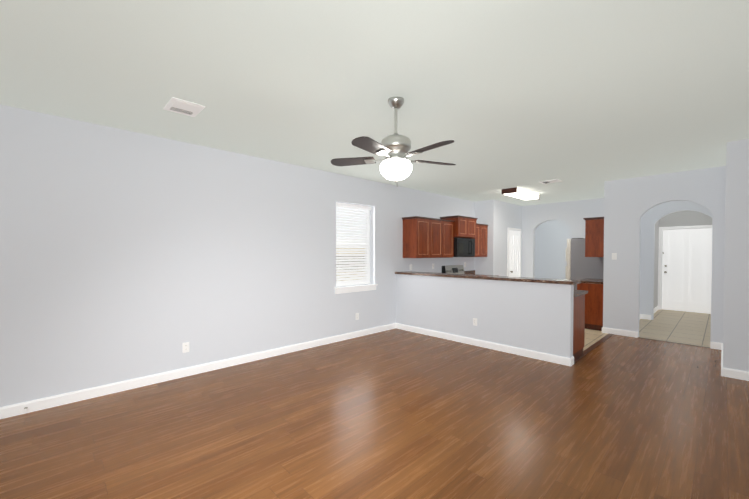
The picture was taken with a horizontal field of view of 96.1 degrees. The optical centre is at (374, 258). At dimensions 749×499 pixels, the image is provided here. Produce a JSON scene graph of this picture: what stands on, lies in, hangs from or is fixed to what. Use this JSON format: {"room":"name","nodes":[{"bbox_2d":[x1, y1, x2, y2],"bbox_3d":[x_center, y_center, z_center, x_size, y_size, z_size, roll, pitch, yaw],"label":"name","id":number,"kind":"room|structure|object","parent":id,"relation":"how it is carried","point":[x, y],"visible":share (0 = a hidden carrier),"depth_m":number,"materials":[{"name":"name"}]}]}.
{"room":"empty living room","nodes":[
{"label":"empty living room","id":0,"kind":"room"},
{"bbox_2d":[0,105,474,406],"bbox_3d":[-1.241,0.000,5.018,10.520,2.740,0.200,-1,1,-44],"label":"wall","id":1,"kind":"structure","parent":0,"point":[125,255],"depth_m":3.78,"materials":[{"name":"paint"}]},
{"bbox_2d":[183,342,188,352],"bbox_3d":[-2.214,1.048,3.954,0.070,0.114,0.008,-1,1,-44],"label":"electrical outlet","id":2,"kind":"object","parent":1,"relation":"attached to","point":[186,347],"visible":1,"depth_m":3.95,"materials":[{"name":"white plastic"}]},
{"bbox_2d":[334,207,377,293],"bbox_3d":[-0.366,-0.181,5.832,0.955,1.505,0.235,-1,1,-44],"label":"window","id":3,"kind":"structure","parent":1,"relation":"in","point":[343,289],"depth_m":5.82,"materials":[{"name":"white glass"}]},
{"bbox_2d":[336,202,370,286],"bbox_3d":[-0.389,-0.231,5.855,0.859,1.401,0.060,-1,1,-44],"label":"window blinds","id":4,"kind":"object","parent":3,"relation":"attached to","point":[340,260],"visible":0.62,"depth_m":5.86,"materials":[{"name":"white plastic"}]},
{"bbox_2d":[0,306,748,418],"bbox_3d":[2.668,1.328,4.568,15.500,0.100,7.300,-1,1,-44],"label":"baseboard","id":5,"kind":"structure","parent":1,"relation":"attached to","point":[46,402],"depth_m":4.33,"materials":[{"name":"white wood"}]},
{"bbox_2d":[402,216,433,257],"bbox_3d":[0.845,-0.400,6.637,0.482,0.788,0.348,-1,1,-44],"label":"upper cabinet","id":6,"kind":"object","parent":1,"relation":"attached to","point":[424,237],"depth_m":6.49,"materials":[{"name":"brown wood"}]},
{"bbox_2d":[434,218,445,257],"bbox_3d":[1.128,-0.405,6.909,0.540,0.788,0.348,-1,1,-44],"label":"upper cabinet","id":7,"kind":"object","parent":1,"relation":"attached to","point":[439,225],"depth_m":6.87,"materials":[{"name":"brown wood"}]},
{"bbox_2d":[446,220,453,257],"bbox_3d":[1.411,-0.409,7.181,0.481,0.788,0.348,-1,1,-44],"label":"upper cabinet","id":8,"kind":"object","parent":1,"relation":"attached to","point":[449,223],"depth_m":7.12,"materials":[{"name":"brown wood"}]},
{"bbox_2d":[440,215,477,237],"bbox_3d":[1.901,-0.690,7.568,0.820,0.448,0.463,-1,1,-44],"label":"upper cabinet","id":9,"kind":"object","parent":1,"relation":"attached to","point":[464,226],"visible":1,"depth_m":7.33,"materials":[{"name":"brown wood"}]},
{"bbox_2d":[454,237,474,256],"bbox_3d":[1.902,-0.241,7.574,0.754,0.420,0.462,-1,1,-44],"label":"over-the-range microwave","id":10,"kind":"object","parent":9,"relation":"attached to","point":[464,247],"visible":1,"depth_m":7.38,"materials":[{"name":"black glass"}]},
{"bbox_2d":[474,223,487,256],"bbox_3d":[2.399,-0.424,8.121,0.773,0.788,0.363,-1,1,-44],"label":"upper cabinet","id":11,"kind":"object","parent":1,"relation":"attached to","point":[481,240],"visible":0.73,"depth_m":8.04,"materials":[{"name":"brown wood"}]},
{"bbox_2d":[0,328,748,498],"bbox_3d":[0.893,1.438,2.376,9.900,0.050,6.600,-1,1,-44],"label":"floor","id":12,"kind":"structure","parent":0,"point":[395,413],"depth_m":2.75,"materials":[{"name":"brown wood"}]},
{"bbox_2d":[0,0,748,205],"bbox_3d":[2.948,-1.400,4.377,16.100,0.080,7.100,-1,1,-44],"label":"ceiling","id":13,"kind":"structure","parent":0,"point":[582,99],"depth_m":2.52,"materials":[{"name":"paint"}]},
{"bbox_2d":[163,97,204,116],"bbox_3d":[-1.685,-1.331,2.980,0.255,0.011,0.310,-1,1,-44],"label":"ceiling vent","id":14,"kind":"object","parent":13,"relation":"in","point":[181,106],"visible":1,"depth_m":2.96,"materials":[{"name":"white plastic"}]},
{"bbox_2d":[331,96,455,186],"bbox_3d":[0.199,-0.964,2.810,1.117,0.739,1.092,-1,1,-44],"label":"ceiling fan","id":15,"kind":"object","parent":13,"relation":"hanging from","point":[396,164],"visible":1,"depth_m":2.75,"materials":[{"name":"silver metal"}]},
{"bbox_2d":[502,187,539,200],"bbox_3d":[3.114,-1.354,7.133,1.200,0.099,0.300,-1,1,-44],"label":"kitchen ceiling light","id":16,"kind":"object","parent":13,"relation":"attached to","point":[519,193],"visible":1,"depth_m":6.94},
{"bbox_2d":[539,179,560,183],"bbox_3d":[3.167,-1.381,6.060,0.250,0.011,0.320,-1,1,-44],"label":"ceiling vent","id":17,"kind":"object","parent":13,"relation":"in","point":[550,181],"visible":1,"depth_m":6.03,"materials":[{"name":"white plastic"}]},
{"bbox_2d":[475,200,487,274],"bbox_3d":[2.700,-0.055,8.421,0.120,2.740,0.360,-1,1,-44],"label":"wall","id":18,"kind":"structure","parent":0,"point":[481,207],"depth_m":8.36,"materials":[{"name":"paint"}]},
{"bbox_2d":[396,274,573,357],"bbox_3d":[1.504,0.841,5.438,0.120,1.045,3.020,-1,1,-44],"label":"wall","id":19,"kind":"structure","parent":0,"point":[533,316],"depth_m":5.05,"materials":[{"name":"paint"}]},
{"bbox_2d":[473,318,476,325],"bbox_3d":[1.575,0.996,5.274,0.008,0.114,0.070,-1,1,-44],"label":"outlet","id":20,"kind":"object","parent":19,"relation":"attached to","point":[475,321],"visible":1,"depth_m":5.27,"materials":[{"name":"white plastic"}]},
{"bbox_2d":[488,199,521,276],"bbox_3d":[3.431,-0.061,8.764,1.650,2.740,0.120,-1,1,-44],"label":"wall","id":21,"kind":"structure","parent":0,"point":[499,218],"depth_m":8.39,"materials":[{"name":"paint"}]},
{"bbox_2d":[507,228,520,276],"bbox_3d":[3.713,0.256,8.959,0.800,2.100,0.038,-1,1,-44],"label":"door frame","id":22,"kind":"structure","parent":21,"relation":"attached to","point":[514,229],"depth_m":8.69,"materials":[{"name":"white wood"}]},
{"bbox_2d":[509,230,519,276],"bbox_3d":[3.735,0.285,8.937,0.668,2.026,0.120,-1,1,-44],"label":"pantry door","id":23,"kind":"structure","parent":21,"relation":"in","point":[514,253],"depth_m":8.95,"materials":[{"name":"white wood"}]},
{"bbox_2d":[535,220,570,278],"bbox_3d":[7.078,-0.101,11.226,0.120,2.740,4.030,-1,1,-44],"label":"wall","id":24,"kind":"structure","parent":0,"point":[552,237],"depth_m":11.95,"materials":[{"name":"paint"}]},
{"bbox_2d":[522,198,711,319],"bbox_3d":[5.456,-0.047,7.937,0.120,2.740,4.120,-1,1,-44],"label":"wall","id":25,"kind":"structure","parent":0,"point":[572,214],"depth_m":8.10,"materials":[{"name":"paint"}]},
{"bbox_2d":[640,243,640,278],"bbox_3d":[5.097,-0.028,6.759,2.030,2.740,0.120,-1,1,-44],"label":"wall","id":26,"kind":"structure","parent":0,"point":[640,260],"depth_m":7.40,"materials":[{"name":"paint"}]},
{"bbox_2d":[583,217,603,256],"bbox_3d":[4.479,-0.399,6.588,0.850,0.748,0.480,-1,1,-44],"label":"upper cabinet","id":27,"kind":"object","parent":26,"relation":"attached to","point":[594,236],"visible":0.5,"depth_m":6.36,"materials":[{"name":"brown wood"}]},
{"bbox_2d":[583,309,710,350],"bbox_3d":[5.637,1.362,7.079,8.340,0.050,6.800,-1,1,-44],"label":"floor","id":28,"kind":"structure","parent":0,"point":[690,328],"depth_m":6.37,"materials":[{"name":"beige tile"}]},
{"bbox_2d":[442,265,464,273],"bbox_3d":[2.007,0.748,7.481,0.748,1.165,0.712,-1,1,-44],"label":"range","id":29,"kind":"object","parent":28,"relation":"on","point":[455,269],"visible":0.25,"depth_m":7.62,"materials":[{"name":"silver metal"}]},
{"bbox_2d":[464,270,498,275],"bbox_3d":[1.966,0.824,7.536,2.176,1.010,0.631,-1,1,-44],"label":"base cabinet","id":30,"kind":"object","parent":28,"relation":"on","point":[472,272],"visible":0.02,"depth_m":8.34,"materials":[{"name":"brown wood"}]},
{"bbox_2d":[395,271,587,360],"bbox_3d":[1.734,0.817,5.631,0.790,1.087,3.058,-1,1,-44],"label":"countertop","id":31,"kind":"structure","parent":28,"relation":"on","point":[578,321],"depth_m":4.70,"materials":[{"name":"stone"}]},
{"bbox_2d":[565,238,603,289],"bbox_3d":[4.877,0.446,7.382,0.803,1.772,1.051,-1,1,-44],"label":"fridge","id":32,"kind":"object","parent":28,"relation":"on","point":[580,266],"visible":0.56,"depth_m":7.26,"materials":[{"name":"silver metal"}]},
{"bbox_2d":[577,278,602,330],"bbox_3d":[4.426,0.889,6.646,0.875,0.910,0.605,-1,1,-44],"label":"base cabinet","id":33,"kind":"object","parent":28,"relation":"on","point":[593,305],"visible":0.33,"depth_m":6.35,"materials":[{"name":"brown wood"}]},
{"bbox_2d":[574,333,709,362],"bbox_3d":[3.850,1.371,4.804,2.330,0.006,1.290,-1,1,-44],"label":"threshold","id":34,"kind":"object","parent":28,"relation":"on","point":[595,345],"visible":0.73,"depth_m":5.31,"materials":[{"name":"brown wood"}]},
{"bbox_2d":[654,220,659,307],"bbox_3d":[6.658,-0.050,8.108,1.850,2.740,0.120,-1,1,-44],"label":"wall","id":35,"kind":"structure","parent":0,"point":[656,256],"depth_m":8.36,"materials":[{"name":"paint"}]},
{"bbox_2d":[603,166,725,342],"bbox_3d":[4.725,-0.009,5.596,0.120,2.740,1.520,-1,1,-44],"label":"wall","id":36,"kind":"structure","parent":0,"point":[629,203],"depth_m":5.76,"materials":[{"name":"paint"}]},
{"bbox_2d":[612,253,616,259],"bbox_3d":[4.261,-0.035,5.982,0.012,0.114,0.070,-1,1,-44],"label":"light switch","id":37,"kind":"object","parent":36,"relation":"attached to","point":[614,255],"visible":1,"depth_m":5.98,"materials":[{"name":"white plastic"}]},
{"bbox_2d":[659,210,711,308],"bbox_3d":[7.687,-0.053,8.287,0.120,2.740,1.050,-1,1,-44],"label":"wall","id":38,"kind":"structure","parent":0,"point":[685,218],"depth_m":8.26,"materials":[{"name":"paint"}]},
{"bbox_2d":[658,225,711,309],"bbox_3d":[7.635,0.265,8.246,0.018,2.105,1.045,-1,1,-44],"label":"door frame","id":39,"kind":"structure","parent":38,"relation":"attached to","point":[660,258],"depth_m":8.58,"materials":[{"name":"white wood"}]},
{"bbox_2d":[662,228,711,313],"bbox_3d":[7.628,0.296,8.239,0.138,2.024,0.903,-1,1,-44],"label":"front door","id":40,"kind":"structure","parent":38,"relation":"in","point":[686,268],"depth_m":8.24,"materials":[{"name":"white wood"}]},
{"bbox_2d":[723,140,742,369],"bbox_3d":[5.473,-0.002,5.179,3.680,2.740,0.120,-1,1,-44],"label":"wall","id":41,"kind":"structure","parent":0,"point":[736,319],"depth_m":3.89,"materials":[{"name":"paint"}]},
{"bbox_2d":[739,139,748,371],"bbox_3d":[5.013,0.031,3.091,0.120,2.740,2.190,-1,1,-44],"label":"wall","id":42,"kind":"structure","parent":0,"point":[743,347],"depth_m":3.83,"materials":[{"name":"paint"}]},
{"label":"outside","id":43,"kind":"structure","parent":0,"visible":0},
{"bbox_2d":[336,207,365,280],"bbox_3d":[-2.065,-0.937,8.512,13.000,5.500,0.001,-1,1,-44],"label":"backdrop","id":44,"kind":"structure","parent":43,"point":[350,240],"depth_m":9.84,"materials":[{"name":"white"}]}
]}

